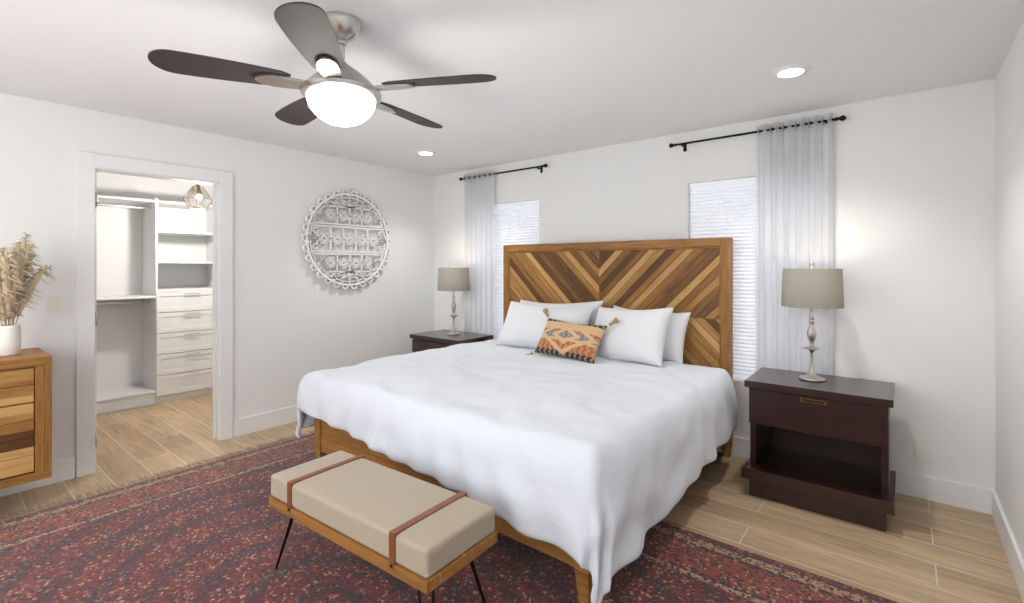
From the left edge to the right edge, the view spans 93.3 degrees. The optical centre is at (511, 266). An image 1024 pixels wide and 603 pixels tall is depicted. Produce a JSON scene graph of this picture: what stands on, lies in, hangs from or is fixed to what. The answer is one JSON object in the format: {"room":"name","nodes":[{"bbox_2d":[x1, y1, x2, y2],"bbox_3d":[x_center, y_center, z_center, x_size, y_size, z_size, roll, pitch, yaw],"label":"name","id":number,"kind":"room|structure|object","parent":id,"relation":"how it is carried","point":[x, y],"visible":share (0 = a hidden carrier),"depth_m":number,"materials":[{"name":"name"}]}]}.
{"room":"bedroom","nodes":[
{"label":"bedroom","id":0,"kind":"room"},
{"bbox_2d":[97,172,212,204],"bbox_3d":[-4.030,0.170,5.193,0.120,2.440,2.740,0,0,39],"label":"wall","id":1,"kind":"structure","parent":0,"point":[119,185],"depth_m":5.18,"materials":[{"name":"white paint"}]},
{"bbox_2d":[0,93,433,476],"bbox_3d":[-2.671,0.170,3.534,0.120,2.440,5.770,0,0,39],"label":"wall","id":2,"kind":"structure","parent":0,"point":[296,319],"depth_m":4.09,"materials":[{"name":"white paint"}]},
{"bbox_2d":[0,348,51,488],"bbox_3d":[-3.266,0.855,2.317,0.453,0.690,1.490,0,0,39],"label":"dresser","id":3,"kind":"object","parent":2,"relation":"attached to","point":[25,415],"visible":1,"depth_m":2.68,"materials":[{"name":"brown wood"}]},
{"bbox_2d":[0,232,58,355],"bbox_3d":[-2.868,0.155,2.770,0.358,0.707,0.403,0,0,39],"label":"vase","id":4,"kind":"object","parent":3,"relation":"on","point":[16,293],"visible":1,"depth_m":2.75,"materials":[{"name":"white ceramic"}]},
{"bbox_2d":[0,456,74,496],"bbox_3d":[-3.607,1.320,2.271,0.016,0.140,2.330,0,0,39],"label":"baseboard","id":5,"kind":"structure","parent":2,"relation":"attached to","point":[63,469],"depth_m":3.09,"materials":[{"name":"white"}]},
{"bbox_2d":[47,296,70,314],"bbox_3d":[-2.923,0.250,3.120,0.010,0.116,0.116,0,0,39],"label":"switch plate","id":6,"kind":"object","parent":2,"relation":"attached to","point":[58,304],"visible":1,"depth_m":3.12,"materials":[{"name":"white plastic"}]},
{"bbox_2d":[95,193,96,445],"bbox_3d":[-2.602,0.360,3.577,0.074,1.710,0.752,0,0,39],"label":"door trim hinges","id":7,"kind":"object","parent":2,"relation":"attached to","point":[96,320],"visible":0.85,"depth_m":3.27,"materials":[{"name":"silver metal"}]},
{"bbox_2d":[76,151,232,477],"bbox_3d":[-2.623,0.315,3.594,0.160,2.150,0.955,0,0,39],"label":"door frame","id":8,"kind":"structure","parent":2,"relation":"attached to","point":[89,165],"depth_m":3.33,"materials":[{"name":"white wood"}]},
{"bbox_2d":[233,405,296,436],"bbox_3d":[-1.594,1.320,4.756,0.016,0.140,2.135,0,0,39],"label":"baseboard","id":9,"kind":"structure","parent":2,"relation":"attached to","point":[250,424],"depth_m":4.11,"materials":[{"name":"white wood"}]},
{"bbox_2d":[300,189,390,288],"bbox_3d":[-1.595,-0.260,4.728,0.050,0.968,0.973,0,0,39],"label":"wall art","id":10,"kind":"object","parent":2,"relation":"attached to","point":[348,239],"visible":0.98,"depth_m":4.68,"materials":[{"name":"white"}]},
{"bbox_2d":[0,393,1022,602],"bbox_3d":[-1.638,1.440,2.697,6.980,0.100,5.770,0,0,39],"label":"floor","id":11,"kind":"structure","parent":0,"point":[919,550],"depth_m":2.63,"materials":[{"name":"brown wood"}]},
{"bbox_2d":[97,195,212,415],"bbox_3d":[-3.765,0.350,5.010,0.518,2.080,2.448,0,0,39],"label":"shelving unit","id":12,"kind":"object","parent":11,"relation":"on","point":[154,301],"visible":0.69,"depth_m":5.06,"materials":[{"name":"white wood"}]},
{"bbox_2d":[0,430,898,602],"bbox_3d":[-0.735,1.385,1.961,4.229,0.009,2.979,0,0,39],"label":"rug","id":13,"kind":"object","parent":11,"relation":"on","point":[213,531],"depth_m":2.25,"materials":[{"name":"red carpet"}]},
{"bbox_2d":[268,450,496,602],"bbox_3d":[-0.583,1.159,2.045,1.020,0.447,0.386,0,0,36],"label":"bench","id":14,"kind":"object","parent":13,"relation":"on","point":[419,535],"visible":1,"depth_m":1.88,"materials":[{"name":"brown wood"}]},
{"bbox_2d":[410,329,492,352],"bbox_3d":[-0.639,1.045,4.931,0.730,0.690,0.540,0,0,39],"label":"nightstand","id":15,"kind":"object","parent":11,"relation":"on","point":[423,341],"visible":0.31,"depth_m":4.83,"materials":[{"name":"brown wood"}]},
{"bbox_2d":[437,264,469,334],"bbox_3d":[-0.601,0.337,4.978,0.332,0.725,0.332,0,0,39],"label":"table lamp","id":16,"kind":"object","parent":15,"relation":"on","point":[453,279],"visible":0.98,"depth_m":4.85,"materials":[{"name":"beige fabric"}]},
{"bbox_2d":[295,237,737,602],"bbox_3d":[0.098,0.590,3.361,2.385,1.600,2.203,0,0,39],"label":"bed","id":17,"kind":"object","parent":11,"relation":"on","point":[580,414],"visible":1,"depth_m":2.79,"materials":[{"name":"white fabric"}]},
{"bbox_2d":[495,300,594,358],"bbox_3d":[0.264,0.518,4.124,0.900,0.462,0.236,2,-29,38],"label":"pillow","id":18,"kind":"object","parent":17,"relation":"on","point":[524,325],"depth_m":4.09,"materials":[{"name":"white fabric"}]},
{"bbox_2d":[585,306,673,366],"bbox_3d":[0.869,0.508,3.632,0.660,0.484,0.239,-4,-32,43],"label":"pillow","id":19,"kind":"object","parent":17,"relation":"on","point":[639,337],"depth_m":3.49,"materials":[{"name":"white fabric"}]},
{"bbox_2d":[741,367,895,531],"bbox_3d":[1.848,1.045,2.917,0.730,0.690,0.540,0,0,39],"label":"nightstand","id":20,"kind":"object","parent":11,"relation":"on","point":[822,448],"visible":1,"depth_m":2.81,"materials":[{"name":"brown wood"}]},
{"bbox_2d":[781,262,843,381],"bbox_3d":[1.854,0.337,2.989,0.332,0.725,0.332,0,0,39],"label":"table lamp","id":21,"kind":"object","parent":20,"relation":"on","point":[811,288],"visible":1,"depth_m":2.87,"materials":[{"name":"beige fabric"}]},
{"bbox_2d":[0,0,1023,175],"bbox_3d":[-1.638,-1.100,2.697,6.980,0.100,5.770,0,0,39],"label":"ceiling","id":22,"kind":"structure","parent":0,"point":[574,75],"depth_m":2.49,"materials":[{"name":"white paint"}]},
{"bbox_2d":[183,185,211,209],"bbox_3d":[-3.002,-0.799,4.619,0.244,0.501,0.213,0,0,39],"label":"pendant light","id":23,"kind":"object","parent":22,"relation":"hanging from","point":[197,197],"visible":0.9,"depth_m":4.56,"materials":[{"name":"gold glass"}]},
{"bbox_2d":[148,2,495,127],"bbox_3d":[-0.743,-0.827,2.111,1.270,0.446,1.283,0,0,39],"label":"ceiling fan","id":24,"kind":"object","parent":22,"relation":"hanging from","point":[335,89],"visible":1,"depth_m":1.94,"materials":[{"name":"silver metal"}]},
{"bbox_2d":[415,150,435,154],"bbox_3d":[-0.795,-1.044,4.453,0.193,0.011,0.193,0,0,33],"label":"recessed light","id":25,"kind":"object","parent":22,"relation":"in","point":[423,152],"depth_m":4.41,"materials":[{"name":"white plastic"}]},
{"bbox_2d":[770,63,811,77],"bbox_3d":[1.497,-1.044,2.596,0.193,0.011,0.193,0,0,33],"label":"recessed light","id":26,"kind":"object","parent":22,"relation":"in","point":[790,70],"depth_m":2.57,"materials":[{"name":"white plastic"}]},
{"bbox_2d":[434,79,994,489],"bbox_3d":[0.947,0.170,4.220,4.880,2.440,0.150,0,0,39],"label":"wall","id":27,"kind":"structure","parent":0,"point":[914,222],"depth_m":2.99,"materials":[{"name":"white paint"}]},
{"bbox_2d":[459,164,547,339],"bbox_3d":[-0.111,0.188,4.924,1.166,2.365,0.087,0,0,39],"label":"curtain","id":28,"kind":"object","parent":27,"relation":"attached to","point":[478,250],"visible":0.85,"depth_m":5.10,"materials":[{"name":"white fabric"}]},
{"bbox_2d":[494,200,538,339],"bbox_3d":[-0.058,0.095,4.998,0.894,1.486,0.035,0,0,39],"label":"window blind","id":29,"kind":"object","parent":27,"relation":"attached to","point":[516,223],"visible":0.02,"depth_m":4.98,"materials":[{"name":"white fabric"}]},
{"bbox_2d":[689,177,755,379],"bbox_3d":[1.753,0.095,3.531,0.894,1.486,0.035,0,0,39],"label":"window blind","id":30,"kind":"object","parent":27,"relation":"attached to","point":[722,208],"visible":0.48,"depth_m":3.58,"materials":[{"name":"white fabric"}]},
{"bbox_2d":[669,113,845,375],"bbox_3d":[1.696,0.188,3.461,1.156,2.365,0.087,0,0,39],"label":"curtain","id":31,"kind":"object","parent":27,"relation":"attached to","point":[794,193],"visible":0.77,"depth_m":3.27,"materials":[{"name":"white fabric"}]},
{"bbox_2d":[716,436,987,513],"bbox_3d":[0.886,1.320,4.161,4.620,0.140,0.019,0,0,39],"label":"baseboard","id":32,"kind":"structure","parent":27,"relation":"attached to","point":[966,496],"depth_m":2.85,"materials":[{"name":"white"}]},
{"bbox_2d":[915,442,929,463],"bbox_3d":[2.458,1.120,2.893,0.070,0.114,0.009,0,0,39],"label":"wall outlet plate","id":33,"kind":"object","parent":27,"relation":"attached to","point":[922,453],"visible":1,"depth_m":2.89,"materials":[{"name":"white plastic"}]},
{"bbox_2d":[995,21,1023,558],"bbox_3d":[1.028,0.170,0.538,0.120,2.440,5.770,0,0,39],"label":"wall","id":34,"kind":"structure","parent":0,"point":[1009,284],"depth_m":2.32,"materials":[{"name":"white paint"}]},
{"bbox_2d":[988,489,1023,602],"bbox_3d":[0.965,1.320,0.570,0.019,0.140,5.500,0,0,39],"label":"baseboard","id":35,"kind":"structure","parent":34,"relation":"attached to","point":[1014,556],"depth_m":2.29,"materials":[{"name":"white wood"}]}
]}

